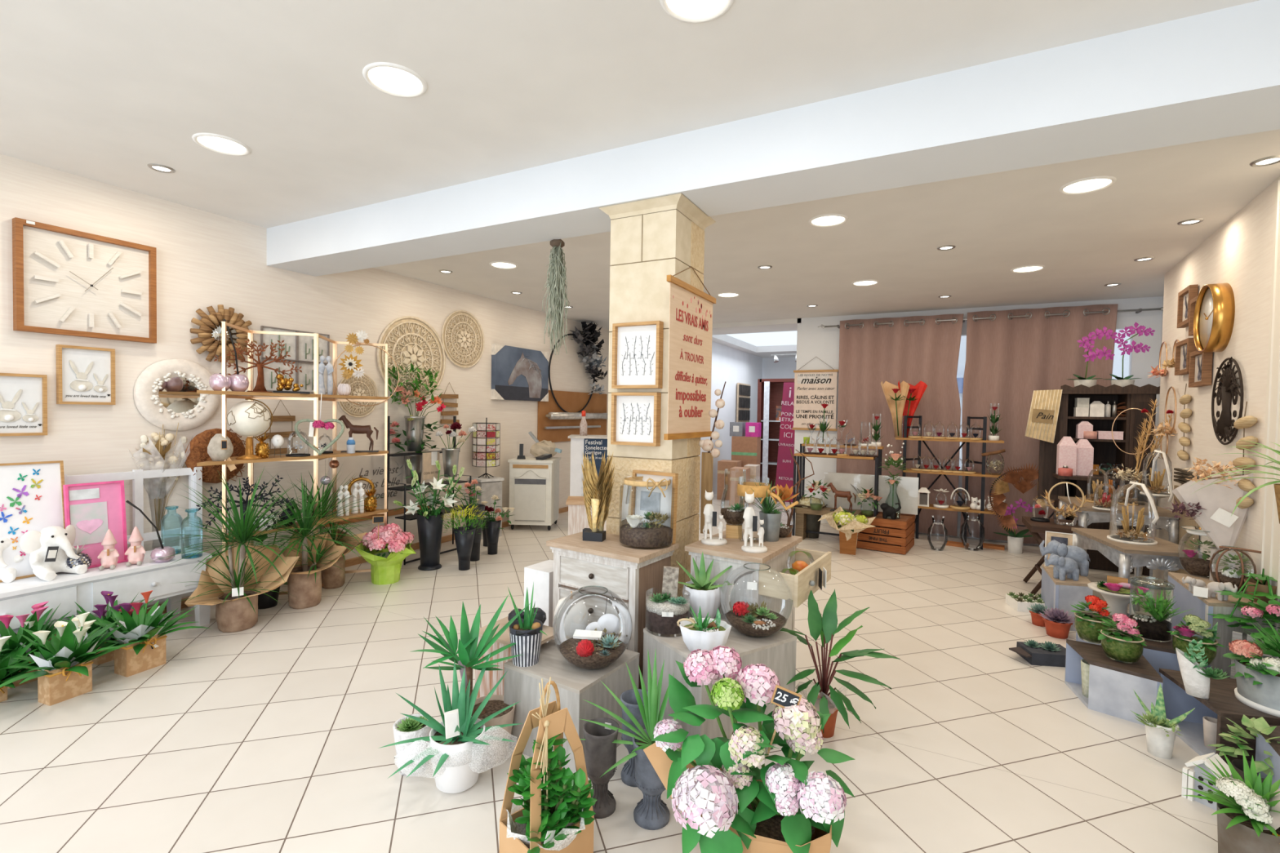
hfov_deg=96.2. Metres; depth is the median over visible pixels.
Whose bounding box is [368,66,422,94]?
diffuser
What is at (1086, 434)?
candle
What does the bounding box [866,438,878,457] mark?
glass cloche
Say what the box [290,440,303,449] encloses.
dried flower
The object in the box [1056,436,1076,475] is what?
cardboard box
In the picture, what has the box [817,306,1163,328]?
curtain rod
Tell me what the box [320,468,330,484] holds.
bauble
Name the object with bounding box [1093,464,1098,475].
cardboard box
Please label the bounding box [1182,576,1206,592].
elephant figurine
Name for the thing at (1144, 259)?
recessed light
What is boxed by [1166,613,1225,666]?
bowl
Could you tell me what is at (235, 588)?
tree
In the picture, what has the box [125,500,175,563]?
apple ornament
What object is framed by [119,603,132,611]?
flower
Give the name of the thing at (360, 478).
decor
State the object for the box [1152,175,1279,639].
wall
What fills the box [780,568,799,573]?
bowl
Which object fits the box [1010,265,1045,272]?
recessed light
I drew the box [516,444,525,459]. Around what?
telephone
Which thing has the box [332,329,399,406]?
hoop
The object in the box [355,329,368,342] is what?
flower
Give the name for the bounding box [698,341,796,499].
wall
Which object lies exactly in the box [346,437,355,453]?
plastic bottle
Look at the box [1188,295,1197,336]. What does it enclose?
picture frame
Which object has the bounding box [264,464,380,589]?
tree
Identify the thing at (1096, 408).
cardboard box
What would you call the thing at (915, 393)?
rose
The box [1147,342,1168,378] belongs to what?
wreath
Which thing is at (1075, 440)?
shelf
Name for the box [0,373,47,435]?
picture frame
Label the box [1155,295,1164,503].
wall
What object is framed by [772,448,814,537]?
branch
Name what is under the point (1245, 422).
driftwood hanging
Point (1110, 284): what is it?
recessed light
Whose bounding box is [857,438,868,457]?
glass cloche
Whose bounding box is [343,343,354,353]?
flower
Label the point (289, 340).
print
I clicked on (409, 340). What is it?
carved panel
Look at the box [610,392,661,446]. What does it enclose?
picture frame
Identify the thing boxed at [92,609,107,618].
flower
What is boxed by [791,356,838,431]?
banner
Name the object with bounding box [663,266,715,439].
banner
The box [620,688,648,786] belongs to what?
stone urn
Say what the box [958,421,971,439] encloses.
glass cloche
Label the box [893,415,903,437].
glass vase
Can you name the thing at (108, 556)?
doll
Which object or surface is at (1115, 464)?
glass cloche
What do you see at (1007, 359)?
curtain
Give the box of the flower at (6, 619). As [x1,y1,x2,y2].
[0,614,13,628]
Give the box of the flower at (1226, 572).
[1221,568,1241,577]
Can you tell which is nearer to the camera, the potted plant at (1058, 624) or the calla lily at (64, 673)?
the calla lily at (64, 673)
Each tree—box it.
[154,466,328,632]
[196,475,293,529]
[213,338,302,392]
[238,472,375,608]
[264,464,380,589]
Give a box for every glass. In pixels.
[158,377,200,413]
[209,320,238,346]
[803,436,809,444]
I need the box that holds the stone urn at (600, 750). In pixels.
[582,717,619,818]
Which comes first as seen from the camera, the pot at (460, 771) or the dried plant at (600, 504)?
the pot at (460, 771)
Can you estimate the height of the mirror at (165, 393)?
0.500 m
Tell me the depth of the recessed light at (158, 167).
3.36 m
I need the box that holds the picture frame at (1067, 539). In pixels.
[1044,531,1073,567]
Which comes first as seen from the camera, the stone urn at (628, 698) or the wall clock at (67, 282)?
the stone urn at (628, 698)
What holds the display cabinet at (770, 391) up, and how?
on the floor
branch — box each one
[698,381,725,533]
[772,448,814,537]
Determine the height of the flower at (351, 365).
0.191 m
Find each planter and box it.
[253,515,277,531]
[392,713,431,776]
[735,480,803,542]
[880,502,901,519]
[1008,640,1066,667]
[1175,639,1231,699]
[1182,751,1279,852]
[1226,599,1279,679]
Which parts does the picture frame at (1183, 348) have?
picture panel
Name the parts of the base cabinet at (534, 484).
door rail, door, drawer, arch moulding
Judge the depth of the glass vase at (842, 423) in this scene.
6.66 m
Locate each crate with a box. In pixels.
[475,616,553,698]
[856,511,915,555]
[1040,564,1093,631]
[1075,610,1180,674]
[1255,725,1279,788]
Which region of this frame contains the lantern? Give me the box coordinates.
[917,487,930,506]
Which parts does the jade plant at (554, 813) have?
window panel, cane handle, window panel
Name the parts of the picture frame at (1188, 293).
picture panel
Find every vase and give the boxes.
[207,433,233,461]
[392,459,465,570]
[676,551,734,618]
[802,479,831,510]
[806,424,817,444]
[815,404,830,444]
[835,419,848,444]
[853,487,882,516]
[858,422,871,446]
[871,413,883,446]
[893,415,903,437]
[987,403,1002,440]
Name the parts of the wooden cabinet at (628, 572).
post, knob, knob, drawer moulding, drawer moulding, drawer, drawer, cornice, post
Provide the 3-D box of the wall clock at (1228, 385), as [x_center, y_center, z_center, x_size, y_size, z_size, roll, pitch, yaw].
[3.648,-0.157,3.574,0.075,0.544,0.540,2,2,26]
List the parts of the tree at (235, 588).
crown, crown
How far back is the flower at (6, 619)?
2.85 m
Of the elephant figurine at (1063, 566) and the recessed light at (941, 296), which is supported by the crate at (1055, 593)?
the elephant figurine at (1063, 566)
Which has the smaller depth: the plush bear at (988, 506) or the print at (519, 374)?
the plush bear at (988, 506)
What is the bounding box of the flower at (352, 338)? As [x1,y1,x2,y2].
[345,333,358,344]
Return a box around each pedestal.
[467,475,504,539]
[1167,572,1273,678]
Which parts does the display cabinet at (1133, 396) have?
door, panel, panel, scalloped cornice, panel, door, panel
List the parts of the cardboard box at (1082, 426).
lid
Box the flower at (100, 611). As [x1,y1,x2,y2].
[93,604,106,616]
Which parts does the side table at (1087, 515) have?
leg, leg, moulding, leg, leg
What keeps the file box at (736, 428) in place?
on the cardboard box at (747, 450)
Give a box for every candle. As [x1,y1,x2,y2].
[791,560,808,571]
[1083,431,1097,439]
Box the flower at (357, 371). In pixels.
[351,367,364,377]
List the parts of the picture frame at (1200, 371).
picture panel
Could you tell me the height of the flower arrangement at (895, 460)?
0.806 m
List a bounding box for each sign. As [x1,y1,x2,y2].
[328,452,403,511]
[422,451,439,479]
[440,382,459,423]
[766,684,801,756]
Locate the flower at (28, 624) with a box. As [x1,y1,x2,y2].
[24,621,35,628]
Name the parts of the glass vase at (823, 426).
glass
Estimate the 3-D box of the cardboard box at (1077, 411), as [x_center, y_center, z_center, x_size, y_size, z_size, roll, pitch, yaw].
[4.242,-0.140,5.520,0.102,0.089,0.082,2,2,25]
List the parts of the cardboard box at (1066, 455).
lid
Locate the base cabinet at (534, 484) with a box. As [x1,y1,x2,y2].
[507,456,560,530]
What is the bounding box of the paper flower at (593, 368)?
[585,364,603,374]
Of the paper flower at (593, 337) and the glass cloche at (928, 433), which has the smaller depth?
the glass cloche at (928, 433)
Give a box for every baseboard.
[48,506,568,640]
[795,512,1038,544]
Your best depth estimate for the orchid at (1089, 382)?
5.51 m
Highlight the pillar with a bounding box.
[598,192,715,597]
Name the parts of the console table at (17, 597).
drawer, drawer, leg, leg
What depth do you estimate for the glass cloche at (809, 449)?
6.53 m
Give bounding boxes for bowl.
[582,717,619,785]
[620,688,648,753]
[632,728,666,796]
[676,605,731,651]
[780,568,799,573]
[786,551,813,574]
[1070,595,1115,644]
[1097,613,1146,663]
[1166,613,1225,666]
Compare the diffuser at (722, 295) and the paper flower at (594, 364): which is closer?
the diffuser at (722, 295)
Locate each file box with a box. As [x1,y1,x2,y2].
[729,422,745,436]
[745,422,761,436]
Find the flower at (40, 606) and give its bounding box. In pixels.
[31,601,48,609]
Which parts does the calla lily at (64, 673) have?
flower stem, flower stem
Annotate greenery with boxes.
[1185,538,1216,560]
[1212,552,1251,576]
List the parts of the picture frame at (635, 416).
picture panel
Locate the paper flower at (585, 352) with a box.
[577,343,595,357]
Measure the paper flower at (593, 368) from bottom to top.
0.202 m
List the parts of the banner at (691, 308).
hanging cord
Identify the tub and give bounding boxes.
[1234,654,1279,711]
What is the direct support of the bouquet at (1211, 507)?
in the pedestal at (1184, 600)
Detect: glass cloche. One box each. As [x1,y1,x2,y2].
[285,428,310,457]
[318,433,333,453]
[803,435,815,454]
[814,435,826,454]
[827,436,839,455]
[835,436,847,455]
[844,429,856,445]
[848,437,861,456]
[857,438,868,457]
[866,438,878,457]
[907,421,921,438]
[911,453,924,471]
[919,454,931,471]
[921,420,934,438]
[930,454,942,471]
[933,421,946,439]
[933,488,948,508]
[942,455,953,472]
[945,421,958,439]
[950,487,969,510]
[951,457,964,473]
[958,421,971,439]
[962,456,975,474]
[969,422,982,439]
[1030,496,1049,522]
[1084,466,1108,502]
[1092,481,1117,511]
[1098,462,1114,475]
[1102,466,1124,500]
[1106,480,1159,545]
[1110,462,1123,476]
[1117,473,1138,506]
[1139,448,1173,528]
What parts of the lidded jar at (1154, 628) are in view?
glass lid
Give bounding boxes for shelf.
[196,321,388,595]
[265,400,297,454]
[760,420,780,422]
[760,438,778,440]
[760,462,777,464]
[791,443,884,543]
[895,415,1004,549]
[1067,416,1126,419]
[1071,437,1125,442]
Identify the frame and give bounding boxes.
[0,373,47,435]
[0,460,65,582]
[55,344,115,404]
[62,480,128,568]
[260,325,329,393]
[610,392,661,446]
[611,320,663,388]
[631,470,678,544]
[1174,337,1196,375]
[1177,284,1198,328]
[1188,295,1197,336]
[1188,350,1213,387]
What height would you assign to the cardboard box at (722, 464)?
0.637 m
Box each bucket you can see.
[383,414,444,484]
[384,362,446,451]
[434,422,476,477]
[441,503,487,570]
[444,479,484,561]
[473,494,515,555]
[482,511,493,546]
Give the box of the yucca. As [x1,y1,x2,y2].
[409,595,530,765]
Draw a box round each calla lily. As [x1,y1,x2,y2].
[0,601,70,688]
[0,612,142,706]
[0,635,44,702]
[49,591,156,665]
[85,590,208,677]
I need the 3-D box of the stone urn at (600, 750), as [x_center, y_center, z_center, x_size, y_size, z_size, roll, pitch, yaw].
[-0.142,1.228,2.067,0.131,0.295,0.130,1,1,-3]
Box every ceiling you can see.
[0,0,1258,228]
[373,128,1279,329]
[608,318,800,358]
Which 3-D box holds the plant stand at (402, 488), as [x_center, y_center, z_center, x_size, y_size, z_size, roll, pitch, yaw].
[-2.044,0.577,5.634,0.380,1.354,0.839,2,2,28]
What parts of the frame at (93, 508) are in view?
label panel, photo panel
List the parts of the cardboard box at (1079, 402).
lid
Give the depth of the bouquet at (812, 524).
6.63 m
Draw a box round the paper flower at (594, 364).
[586,355,606,368]
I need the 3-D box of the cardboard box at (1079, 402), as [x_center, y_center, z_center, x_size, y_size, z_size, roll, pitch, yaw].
[4.247,-0.229,5.515,0.096,0.089,0.077,2,2,23]
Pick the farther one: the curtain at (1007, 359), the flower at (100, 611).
the curtain at (1007, 359)
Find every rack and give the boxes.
[472,417,500,478]
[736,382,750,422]
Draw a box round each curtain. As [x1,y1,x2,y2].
[835,313,964,536]
[959,303,1118,543]
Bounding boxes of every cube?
[503,639,639,773]
[643,617,796,768]
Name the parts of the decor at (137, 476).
edge post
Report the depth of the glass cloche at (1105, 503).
4.55 m
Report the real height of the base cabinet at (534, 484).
0.840 m
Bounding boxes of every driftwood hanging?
[1177,383,1191,461]
[1232,401,1257,509]
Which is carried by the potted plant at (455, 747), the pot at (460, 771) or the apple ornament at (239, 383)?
the pot at (460, 771)
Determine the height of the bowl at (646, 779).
0.184 m
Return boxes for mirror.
[133,358,219,431]
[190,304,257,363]
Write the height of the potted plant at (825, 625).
0.630 m
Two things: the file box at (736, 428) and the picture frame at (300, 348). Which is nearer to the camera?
the picture frame at (300, 348)
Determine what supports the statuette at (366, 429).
on the shelf at (225, 394)
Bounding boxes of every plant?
[209,498,324,608]
[378,651,524,793]
[498,676,597,852]
[542,239,569,355]
[579,652,676,830]
[581,452,615,542]
[779,588,900,737]
[1026,603,1050,626]
[1039,607,1074,639]
[1131,683,1195,759]
[1186,440,1279,524]
[1206,714,1279,782]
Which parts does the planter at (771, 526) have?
pot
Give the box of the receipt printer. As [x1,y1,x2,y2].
[528,431,562,458]
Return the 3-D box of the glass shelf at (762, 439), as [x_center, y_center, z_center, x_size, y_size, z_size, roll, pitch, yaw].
[2.752,0.254,10.758,0.910,0.020,0.360,2,2,28]
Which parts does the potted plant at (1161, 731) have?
pot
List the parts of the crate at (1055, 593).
panel, panel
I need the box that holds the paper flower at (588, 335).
[569,324,595,346]
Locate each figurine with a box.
[271,434,284,454]
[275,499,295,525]
[318,355,333,395]
[336,484,350,516]
[351,482,364,513]
[701,490,727,546]
[741,492,767,553]
[1039,539,1089,576]
[1044,553,1079,581]
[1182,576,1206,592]
[1206,582,1237,600]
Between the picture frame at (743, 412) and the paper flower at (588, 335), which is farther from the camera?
the picture frame at (743, 412)
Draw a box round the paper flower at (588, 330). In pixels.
[579,321,602,336]
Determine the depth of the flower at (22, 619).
2.87 m
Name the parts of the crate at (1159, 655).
panel, panel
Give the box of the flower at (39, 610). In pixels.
[31,606,48,621]
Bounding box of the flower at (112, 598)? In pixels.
[106,595,117,607]
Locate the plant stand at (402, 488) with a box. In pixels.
[386,416,471,564]
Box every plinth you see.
[524,560,553,642]
[565,496,606,535]
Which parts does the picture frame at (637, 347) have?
picture panel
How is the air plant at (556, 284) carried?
hanging from the beam
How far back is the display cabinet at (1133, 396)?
5.47 m
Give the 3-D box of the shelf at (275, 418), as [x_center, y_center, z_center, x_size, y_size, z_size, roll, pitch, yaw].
[-2.869,0.002,4.589,0.025,0.436,0.246,2,2,28]
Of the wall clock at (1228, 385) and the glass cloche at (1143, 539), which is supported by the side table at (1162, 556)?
the glass cloche at (1143, 539)
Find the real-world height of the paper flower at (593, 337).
0.227 m
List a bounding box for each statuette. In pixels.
[337,415,378,452]
[826,482,856,512]
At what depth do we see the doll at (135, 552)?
3.47 m
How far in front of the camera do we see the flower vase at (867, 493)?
6.14 m
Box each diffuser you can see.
[152,165,170,171]
[197,136,245,153]
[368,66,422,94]
[491,262,515,267]
[666,0,727,18]
[718,293,737,297]
[811,215,844,225]
[853,280,876,284]
[1013,266,1042,271]
[1063,178,1111,192]
[1182,220,1199,223]
[1256,158,1279,164]
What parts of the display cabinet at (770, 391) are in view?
panel, panel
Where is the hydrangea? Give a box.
[643,645,855,852]
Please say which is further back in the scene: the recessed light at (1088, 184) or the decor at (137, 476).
the decor at (137, 476)
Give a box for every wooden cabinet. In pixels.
[546,531,679,688]
[684,528,831,634]
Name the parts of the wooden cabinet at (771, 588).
corner post, cornice, corner post, open drawer, corner post, knob, drawer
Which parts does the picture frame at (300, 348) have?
pane frame, pane frame, pane frame, pane frame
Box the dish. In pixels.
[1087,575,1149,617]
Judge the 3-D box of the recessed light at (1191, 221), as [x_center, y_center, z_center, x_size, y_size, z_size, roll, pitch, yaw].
[3.575,-1.327,3.727,0.128,0.009,0.128,2,2,28]
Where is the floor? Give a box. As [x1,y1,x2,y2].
[0,488,1233,852]
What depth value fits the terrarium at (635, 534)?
2.85 m
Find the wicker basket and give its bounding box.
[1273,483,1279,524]
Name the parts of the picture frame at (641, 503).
picture panel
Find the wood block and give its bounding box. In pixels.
[725,524,742,538]
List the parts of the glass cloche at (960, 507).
rope handle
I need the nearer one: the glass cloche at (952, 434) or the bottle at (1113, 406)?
the bottle at (1113, 406)
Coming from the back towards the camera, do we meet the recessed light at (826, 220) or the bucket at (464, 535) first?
the bucket at (464, 535)
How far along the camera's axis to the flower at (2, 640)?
2.71 m
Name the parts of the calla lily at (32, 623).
flower stem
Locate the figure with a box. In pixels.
[272,373,310,394]
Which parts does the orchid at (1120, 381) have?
pot, flower stem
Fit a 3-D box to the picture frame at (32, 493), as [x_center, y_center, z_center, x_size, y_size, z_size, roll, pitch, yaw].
[-3.486,0.522,3.093,0.098,0.638,0.580,2,2,28]
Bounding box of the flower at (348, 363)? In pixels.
[342,357,357,370]
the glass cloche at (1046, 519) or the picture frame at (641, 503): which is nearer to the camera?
the picture frame at (641, 503)
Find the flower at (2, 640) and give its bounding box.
[0,635,11,651]
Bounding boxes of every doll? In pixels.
[97,528,119,570]
[124,526,146,566]
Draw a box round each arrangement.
[877,442,909,519]
[1040,481,1089,525]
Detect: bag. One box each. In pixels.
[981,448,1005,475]
[1024,389,1062,443]
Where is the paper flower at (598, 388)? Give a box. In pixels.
[587,382,605,395]
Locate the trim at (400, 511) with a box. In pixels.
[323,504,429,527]
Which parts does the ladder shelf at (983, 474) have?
post, post, post, post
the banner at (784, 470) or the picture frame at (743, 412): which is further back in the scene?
the picture frame at (743, 412)
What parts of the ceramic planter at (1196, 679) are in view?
pot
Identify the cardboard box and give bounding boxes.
[716,459,742,500]
[728,466,750,506]
[731,435,760,466]
[743,464,759,504]
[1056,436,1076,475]
[1073,407,1088,416]
[1075,397,1089,407]
[1075,421,1093,438]
[1075,439,1093,475]
[1088,400,1104,417]
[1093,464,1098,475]
[1097,431,1107,439]
[1107,431,1123,439]
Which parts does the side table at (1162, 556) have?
leg, leg, moulding, leg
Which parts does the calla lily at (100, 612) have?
flower stem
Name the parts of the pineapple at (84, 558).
crown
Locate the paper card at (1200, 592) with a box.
[1193,586,1208,598]
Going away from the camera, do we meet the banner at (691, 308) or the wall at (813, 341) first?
the banner at (691, 308)
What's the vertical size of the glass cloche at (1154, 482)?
0.618 m
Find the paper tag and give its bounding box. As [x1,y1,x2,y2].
[226,457,236,471]
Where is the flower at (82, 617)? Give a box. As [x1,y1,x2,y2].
[75,612,89,626]
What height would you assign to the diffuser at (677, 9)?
0.003 m
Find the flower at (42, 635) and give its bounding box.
[31,631,50,644]
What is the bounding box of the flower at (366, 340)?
[363,338,369,343]
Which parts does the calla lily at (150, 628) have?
flower stem, flower stem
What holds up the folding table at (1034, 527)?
on the floor
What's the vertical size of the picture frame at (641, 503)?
0.358 m
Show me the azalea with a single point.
(390, 546)
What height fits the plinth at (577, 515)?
0.606 m
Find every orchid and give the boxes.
[992,497,1033,554]
[1068,326,1117,386]
[1104,321,1155,386]
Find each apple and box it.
[507,608,524,621]
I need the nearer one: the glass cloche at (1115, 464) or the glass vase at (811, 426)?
the glass cloche at (1115, 464)
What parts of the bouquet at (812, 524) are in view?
pot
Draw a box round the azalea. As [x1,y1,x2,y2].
[355,515,415,585]
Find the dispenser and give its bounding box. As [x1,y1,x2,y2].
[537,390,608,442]
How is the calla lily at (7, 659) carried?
on the floor
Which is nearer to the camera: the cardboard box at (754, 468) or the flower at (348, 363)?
the flower at (348, 363)
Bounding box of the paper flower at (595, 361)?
[578,348,604,366]
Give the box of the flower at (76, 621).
[71,617,79,629]
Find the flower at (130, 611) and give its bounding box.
[118,608,133,615]
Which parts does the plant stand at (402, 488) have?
leg, leg, leg, leg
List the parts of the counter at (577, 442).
panel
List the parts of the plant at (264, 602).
pot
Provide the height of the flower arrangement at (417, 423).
0.858 m
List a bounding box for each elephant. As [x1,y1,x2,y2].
[0,537,23,582]
[18,524,87,581]
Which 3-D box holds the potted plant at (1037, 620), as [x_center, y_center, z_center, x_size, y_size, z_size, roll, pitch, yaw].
[2.775,1.306,3.982,0.159,0.140,0.159,2,2,35]
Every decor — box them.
[63,466,202,622]
[347,475,374,496]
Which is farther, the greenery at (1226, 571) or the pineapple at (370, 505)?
the pineapple at (370, 505)
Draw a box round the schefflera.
[1208,568,1279,624]
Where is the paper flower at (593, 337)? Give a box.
[581,330,601,344]
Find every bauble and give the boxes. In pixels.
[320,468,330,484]
[328,460,339,468]
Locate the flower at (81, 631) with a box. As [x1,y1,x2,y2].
[72,626,90,643]
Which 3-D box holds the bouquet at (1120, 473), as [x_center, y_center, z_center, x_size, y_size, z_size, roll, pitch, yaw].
[4.236,0.205,4.845,0.407,0.904,0.259,2,2,41]
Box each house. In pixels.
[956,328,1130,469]
[1181,752,1231,810]
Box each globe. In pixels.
[226,398,272,459]
[552,585,631,670]
[720,562,792,637]
[1177,525,1216,577]
[1208,546,1261,592]
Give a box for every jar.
[644,566,690,636]
[737,476,799,542]
[927,515,947,551]
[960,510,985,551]
[1126,576,1195,642]
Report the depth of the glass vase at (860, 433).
6.55 m
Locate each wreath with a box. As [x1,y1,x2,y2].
[184,428,248,483]
[293,393,345,455]
[548,321,607,412]
[986,462,1056,531]
[1146,386,1177,435]
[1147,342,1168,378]
[1154,431,1168,459]
[1161,339,1179,368]
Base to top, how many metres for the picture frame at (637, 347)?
0.344 m
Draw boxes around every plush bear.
[969,497,986,510]
[986,497,1005,511]
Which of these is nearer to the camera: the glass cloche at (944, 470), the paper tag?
the paper tag
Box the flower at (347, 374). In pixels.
[341,369,351,379]
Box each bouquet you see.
[130,422,192,547]
[795,495,827,538]
[817,506,875,555]
[1111,399,1173,505]
[1170,457,1253,581]
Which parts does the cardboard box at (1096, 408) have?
lid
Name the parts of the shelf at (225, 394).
post, rail, rail, post, post, rail, rail, rail, rail, post, post, rail, rail, post, post, rail, rail, rail, rail, post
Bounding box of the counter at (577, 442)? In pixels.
[568,434,607,496]
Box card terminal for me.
[535,453,551,460]
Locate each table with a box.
[0,546,212,636]
[795,506,861,540]
[1022,515,1084,595]
[1057,496,1180,599]
[1071,527,1208,613]
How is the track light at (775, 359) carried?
attached to the wall at (731, 366)
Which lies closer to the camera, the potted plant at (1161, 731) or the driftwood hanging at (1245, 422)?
the potted plant at (1161, 731)
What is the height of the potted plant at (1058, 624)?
0.174 m
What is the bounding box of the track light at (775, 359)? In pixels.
[771,353,796,362]
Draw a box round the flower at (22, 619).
[15,613,29,626]
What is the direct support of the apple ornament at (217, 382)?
on the shelf at (225, 394)
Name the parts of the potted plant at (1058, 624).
pot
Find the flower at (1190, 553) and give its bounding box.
[1182,549,1197,557]
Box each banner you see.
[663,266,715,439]
[774,382,795,502]
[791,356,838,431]
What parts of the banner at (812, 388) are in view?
pale panel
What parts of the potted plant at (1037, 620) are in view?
pot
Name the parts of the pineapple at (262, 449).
crown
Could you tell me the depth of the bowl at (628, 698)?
2.20 m
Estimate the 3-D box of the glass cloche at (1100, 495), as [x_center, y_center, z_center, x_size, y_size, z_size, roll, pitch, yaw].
[3.930,0.496,4.927,0.164,0.308,0.165,2,2,39]
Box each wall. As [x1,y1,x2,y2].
[0,153,609,637]
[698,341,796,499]
[794,296,1162,528]
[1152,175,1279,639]
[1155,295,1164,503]
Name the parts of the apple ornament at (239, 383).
stem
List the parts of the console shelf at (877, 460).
leg, leg, leg, leg, leg, leg, leg, leg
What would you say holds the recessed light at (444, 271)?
in the ceiling at (997, 223)
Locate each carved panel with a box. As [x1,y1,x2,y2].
[337,373,377,417]
[377,315,445,399]
[441,310,484,368]
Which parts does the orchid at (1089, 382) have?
pot, flower stem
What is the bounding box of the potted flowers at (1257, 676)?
[1222,619,1279,717]
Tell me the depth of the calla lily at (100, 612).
3.16 m
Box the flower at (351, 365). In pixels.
[338,354,363,375]
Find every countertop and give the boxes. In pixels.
[568,434,607,439]
[1052,472,1162,484]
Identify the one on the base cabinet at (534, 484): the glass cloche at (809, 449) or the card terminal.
the card terminal
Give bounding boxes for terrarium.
[618,475,673,549]
[774,508,793,537]
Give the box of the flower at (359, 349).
[354,346,364,354]
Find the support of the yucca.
on the floor
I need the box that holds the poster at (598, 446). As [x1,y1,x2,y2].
[583,438,608,494]
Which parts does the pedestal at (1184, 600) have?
panel, panel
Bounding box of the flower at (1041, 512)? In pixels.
[1037,510,1046,515]
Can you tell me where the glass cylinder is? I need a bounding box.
[720,468,748,524]
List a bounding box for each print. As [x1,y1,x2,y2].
[262,327,295,359]
[262,360,295,391]
[298,332,327,362]
[298,363,327,392]
[490,343,549,401]
[775,405,782,420]
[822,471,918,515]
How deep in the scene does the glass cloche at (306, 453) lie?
4.28 m
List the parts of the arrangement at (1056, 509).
glass dish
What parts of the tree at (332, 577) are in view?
crown, crown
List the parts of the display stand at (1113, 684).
panel, panel, panel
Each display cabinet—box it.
[756,378,794,488]
[1037,383,1162,576]
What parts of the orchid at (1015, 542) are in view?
pot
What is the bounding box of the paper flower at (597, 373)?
[589,368,607,382]
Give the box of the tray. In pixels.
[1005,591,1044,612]
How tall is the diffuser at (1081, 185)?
0.003 m
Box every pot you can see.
[373,551,389,558]
[429,718,485,793]
[471,694,515,765]
[509,618,542,666]
[813,694,838,737]
[1080,658,1089,697]
[1202,716,1217,751]
[1244,578,1276,604]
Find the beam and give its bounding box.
[266,0,1279,276]
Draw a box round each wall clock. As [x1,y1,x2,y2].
[12,217,156,343]
[1192,282,1235,352]
[1211,356,1243,444]
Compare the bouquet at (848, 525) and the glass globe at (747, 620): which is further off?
the bouquet at (848, 525)
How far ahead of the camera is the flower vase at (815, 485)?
6.39 m
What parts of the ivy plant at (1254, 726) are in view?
pot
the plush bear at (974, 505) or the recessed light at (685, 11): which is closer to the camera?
the recessed light at (685, 11)
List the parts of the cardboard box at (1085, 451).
lid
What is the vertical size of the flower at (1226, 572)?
0.048 m
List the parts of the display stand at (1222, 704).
panel, panel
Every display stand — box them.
[1064,639,1163,725]
[1159,668,1279,765]
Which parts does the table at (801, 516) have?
leg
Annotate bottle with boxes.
[160,506,182,554]
[181,508,202,559]
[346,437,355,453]
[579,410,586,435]
[884,483,900,519]
[1057,466,1072,476]
[1104,400,1111,417]
[1111,400,1116,417]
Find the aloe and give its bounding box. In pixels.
[507,582,546,666]
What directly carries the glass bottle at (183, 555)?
on the console table at (17, 597)
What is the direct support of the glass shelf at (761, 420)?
attached to the display cabinet at (770, 391)
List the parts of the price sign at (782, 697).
wood frame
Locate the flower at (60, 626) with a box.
[53,621,67,636]
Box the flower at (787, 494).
[772,484,799,501]
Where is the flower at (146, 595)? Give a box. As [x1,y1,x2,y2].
[140,590,152,603]
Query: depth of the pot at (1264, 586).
2.94 m
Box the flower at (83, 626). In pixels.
[78,619,96,635]
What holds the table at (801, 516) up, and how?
on the floor
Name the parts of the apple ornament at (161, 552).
stem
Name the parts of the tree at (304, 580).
crown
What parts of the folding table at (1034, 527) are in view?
leg, leg, leg, leg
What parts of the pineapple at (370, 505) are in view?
crown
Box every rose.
[880,380,910,437]
[897,380,927,437]
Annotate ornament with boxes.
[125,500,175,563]
[208,373,231,391]
[222,319,248,391]
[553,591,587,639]
[585,596,620,635]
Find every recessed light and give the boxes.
[146,163,175,173]
[191,132,250,155]
[362,62,427,97]
[438,269,453,273]
[488,261,518,269]
[511,291,522,294]
[659,0,733,22]
[716,292,740,297]
[757,265,772,269]
[806,304,817,306]
[808,213,848,226]
[851,280,879,286]
[937,244,955,250]
[937,295,951,297]
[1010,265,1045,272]
[1058,175,1116,194]
[1104,283,1121,286]
[1133,256,1155,261]
[1177,217,1204,225]
[1249,155,1279,167]
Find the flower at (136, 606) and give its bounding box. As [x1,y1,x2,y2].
[129,602,143,614]
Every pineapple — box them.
[65,544,91,568]
[254,433,270,458]
[364,488,377,511]
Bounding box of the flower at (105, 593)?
[100,591,113,604]
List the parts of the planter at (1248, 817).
planter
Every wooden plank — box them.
[943,541,968,547]
[978,542,1004,550]
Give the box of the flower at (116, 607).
[111,604,120,612]

